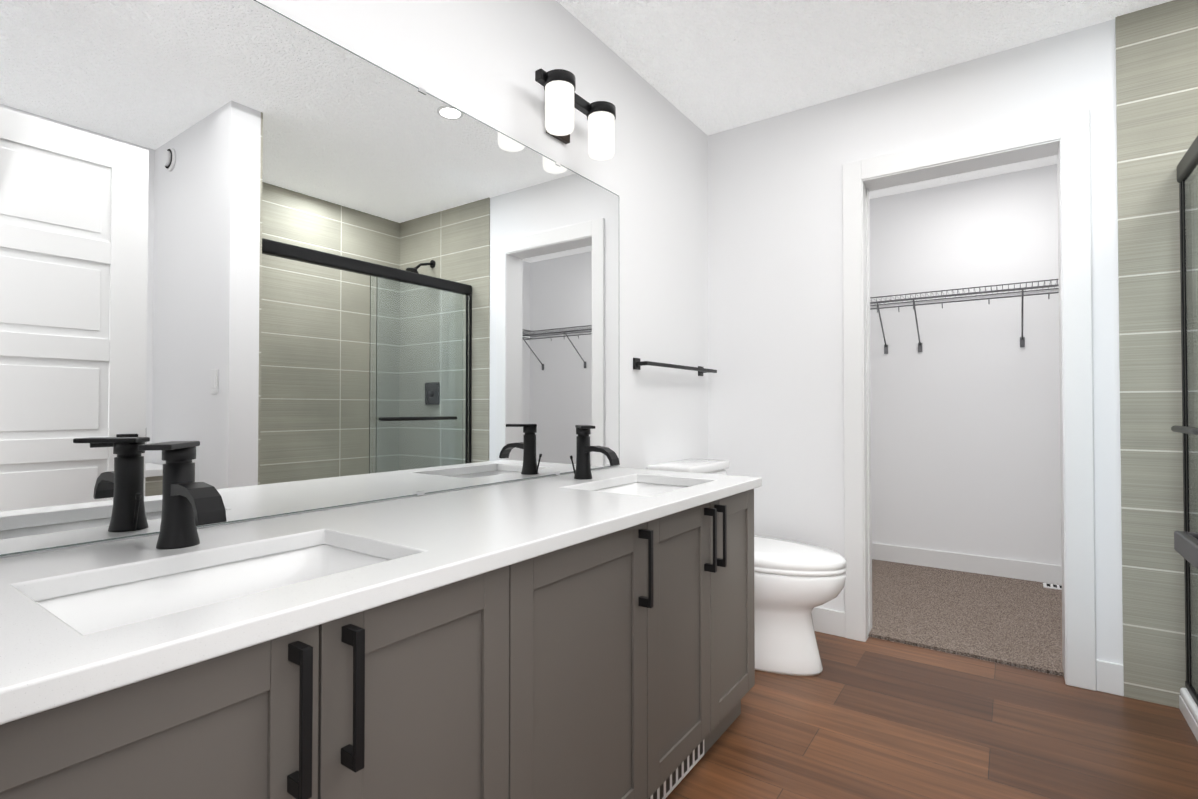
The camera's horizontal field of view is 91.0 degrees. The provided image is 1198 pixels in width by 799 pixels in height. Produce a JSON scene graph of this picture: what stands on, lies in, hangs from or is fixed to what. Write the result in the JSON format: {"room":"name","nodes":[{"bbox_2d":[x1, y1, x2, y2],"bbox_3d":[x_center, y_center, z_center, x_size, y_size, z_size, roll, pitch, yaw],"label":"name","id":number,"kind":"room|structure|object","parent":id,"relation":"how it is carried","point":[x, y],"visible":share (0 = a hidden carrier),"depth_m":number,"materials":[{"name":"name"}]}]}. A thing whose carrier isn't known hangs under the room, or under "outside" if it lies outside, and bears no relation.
{"room":"bathroom","nodes":[
{"label":"bathroom","id":0,"kind":"room"},
{"bbox_2d":[0,0,707,558],"bbox_3d":[-0.684,-0.173,1.374,0.130,2.440,4.420,-1,-1,35],"label":"wall","id":1,"kind":"structure","parent":0,"point":[482,60],"depth_m":2.37,"materials":[{"name":"white paint"}]},
{"bbox_2d":[0,0,618,555],"bbox_3d":[-0.464,-0.286,1.565,0.008,1.074,1.892,-1,-1,35],"label":"vanity mirror","id":2,"kind":"object","parent":1,"relation":"attached to","point":[272,262],"visible":0.9,"depth_m":1.23,"materials":[{"name":"silver mirror"}]},
{"bbox_2d":[535,69,615,159],"bbox_3d":[-0.083,-0.965,1.986,0.160,0.230,0.370,-1,-1,35],"label":"sconce","id":3,"kind":"object","parent":1,"relation":"attached to","point":[563,99],"visible":1,"depth_m":1.88,"materials":[{"name":"black"}]},
{"bbox_2d":[633,358,716,375],"bbox_3d":[0.367,-0.145,2.699,0.067,0.048,0.694,-1,-1,35],"label":"towel bar","id":4,"kind":"object","parent":1,"relation":"attached to","point":[637,363],"visible":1,"depth_m":2.57,"materials":[{"name":"black metal"}]},
{"bbox_2d":[557,0,1172,198],"bbox_3d":[0.849,-1.445,1.226,2.830,0.100,5.910,-1,-1,35],"label":"ceiling","id":5,"kind":"structure","parent":0,"point":[708,67],"depth_m":2.27,"materials":[{"name":"white paint"}]},
{"bbox_2d":[708,19,1122,663],"bbox_3d":[1.653,-0.160,2.355,2.570,2.440,0.130,-1,-1,35],"label":"wall","id":6,"kind":"structure","parent":0,"point":[775,331],"depth_m":2.71,"materials":[{"name":"white paint"}]},
{"bbox_2d":[811,607,844,636],"bbox_3d":[0.843,1.012,2.819,0.633,0.110,0.014,-1,-1,35],"label":"baseboard","id":7,"kind":"structure","parent":6,"relation":"attached to","point":[828,621],"depth_m":2.67,"materials":[{"name":"white wood"}]},
{"bbox_2d":[842,109,1095,690],"bbox_3d":[1.496,-0.002,2.463,0.861,2.127,0.166,-1,-1,35],"label":"door frame","id":8,"kind":"structure","parent":6,"relation":"attached to","point":[1065,138],"depth_m":2.28,"materials":[{"name":"white wood"}]},
{"bbox_2d":[1115,0,1197,707],"bbox_3d":[2.268,-0.167,1.838,0.970,2.440,0.010,-1,-1,35],"label":"wall tile","id":9,"kind":"structure","parent":6,"relation":"attached to","point":[1157,87],"depth_m":2.06,"materials":[{"name":"tile"}]},
{"bbox_2d":[666,631,1197,798],"bbox_3d":[0.849,1.094,1.191,2.830,0.100,5.910,-1,-1,35],"label":"floor","id":10,"kind":"structure","parent":0,"point":[870,718],"depth_m":1.83,"materials":[{"name":"brown wood"}]},
{"bbox_2d":[0,481,761,798],"bbox_3d":[-0.236,0.664,1.356,0.608,0.765,1.855,-1,-1,35],"label":"bathroom vanity","id":11,"kind":"object","parent":10,"relation":"on","point":[582,631],"depth_m":0.93,"materials":[{"name":"grey"}]},
{"bbox_2d":[0,467,761,708],"bbox_3d":[-0.237,0.267,1.371,0.596,0.030,1.876,-1,-1,35],"label":"countertop","id":12,"kind":"structure","parent":11,"relation":"on","point":[43,651],"depth_m":0.92,"materials":[{"name":"white stone"}]},
{"bbox_2d":[138,441,226,548],"bbox_3d":[-0.691,0.159,0.959,0.181,0.175,0.105,-1,-1,35],"label":"faucet","id":13,"kind":"object","parent":12,"relation":"on","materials":[{"name":"black metal"}]},
{"bbox_2d":[32,537,399,628],"bbox_3d":[-0.528,0.340,0.866,0.349,0.154,0.478,-1,-1,35],"label":"sink","id":14,"kind":"object","parent":12,"relation":"in","point":[99,601],"depth_m":0.96,"materials":[{"name":"white ceramic"}]},
{"bbox_2d":[568,425,619,480],"bbox_3d":[-0.031,0.172,1.900,0.181,0.175,0.105,-1,-1,35],"label":"faucet","id":15,"kind":"object","parent":12,"relation":"on","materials":[{"name":"black metal"}]},
{"bbox_2d":[584,477,699,492],"bbox_3d":[0.132,0.353,1.808,0.349,0.154,0.478,-1,-1,35],"label":"sink","id":16,"kind":"object","parent":12,"relation":"in","point":[634,484],"depth_m":2.02,"materials":[{"name":"white ceramic"}]},
{"bbox_2d":[647,458,845,675],"bbox_3d":[0.629,0.669,2.451,0.754,0.785,0.426,-1,-1,35],"label":"toilet","id":17,"kind":"object","parent":10,"relation":"on","point":[795,583],"visible":0.44,"depth_m":2.27,"materials":[{"name":"white ceramic"}]},
{"bbox_2d":[868,635,1063,677],"bbox_3d":[1.491,1.058,2.443,0.689,0.006,0.025,-1,-1,35],"label":"transition strip","id":18,"kind":"object","parent":10,"relation":"on","point":[973,658],"visible":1,"depth_m":2.41,"materials":[{"name":"brown wood"}]},
{"bbox_2d":[1179,688,1197,740],"bbox_3d":[1.908,1.005,1.195,0.816,0.078,1.426,-1,-1,35],"label":"pan","id":19,"kind":"object","parent":10,"relation":"on","point":[1188,707],"visible":0.85,"depth_m":1.91,"materials":[{"name":"white plastic"}]},
{"bbox_2d":[870,164,1061,565],"bbox_3d":[2.598,-0.144,3.512,2.350,2.440,0.130,-1,-1,35],"label":"wall","id":20,"kind":"structure","parent":0,"point":[965,430],"depth_m":3.65,"materials":[{"name":"white paint"}]},
{"bbox_2d":[870,279,1058,353],"bbox_3d":[2.467,-0.478,3.321,2.330,0.333,0.339,-1,-1,35],"label":"shelf","id":21,"kind":"object","parent":20,"relation":"attached to","point":[1022,341],"visible":0.62,"depth_m":3.38,"materials":[{"name":"grey metal"}]},
{"bbox_2d":[872,543,1061,584],"bbox_3d":[2.557,1.008,3.437,2.350,0.110,0.014,-1,-1,35],"label":"baseboard","id":22,"kind":"structure","parent":20,"relation":"attached to","point":[1017,569],"depth_m":3.62,"materials":[{"name":"white wood"}]},
{"bbox_2d":[869,559,1063,674],"bbox_3d":[2.208,1.060,2.825,2.480,0.014,1.435,-1,-1,35],"label":"floor","id":23,"kind":"structure","parent":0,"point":[1016,618],"depth_m":2.90,"materials":[{"name":"beige carpet"}]},
{"bbox_2d":[1043,583,1061,589],"bbox_3d":[2.632,1.055,3.282,0.250,0.008,0.090,-1,-1,35],"label":"floor vent","id":24,"kind":"object","parent":23,"relation":"in","point":[1052,586],"visible":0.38,"depth_m":3.31,"materials":[{"name":"white metal"}]},
{"bbox_2d":[1171,136,1197,705],"bbox_3d":[1.599,0.075,1.425,0.142,1.788,1.426,-1,-1,35],"label":"shower door frame","id":25,"kind":"object","parent":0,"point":[1187,172],"visible":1,"depth_m":1.94,"materials":[{"name":"black metal"}]},
{"bbox_2d":[1174,531,1197,569],"bbox_3d":[0.441,0.010,0.250,0.171,2.018,0.812,-1,-1,35],"label":"entry door","id":26,"kind":"structure","parent":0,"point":[1186,545],"depth_m":0.55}
]}

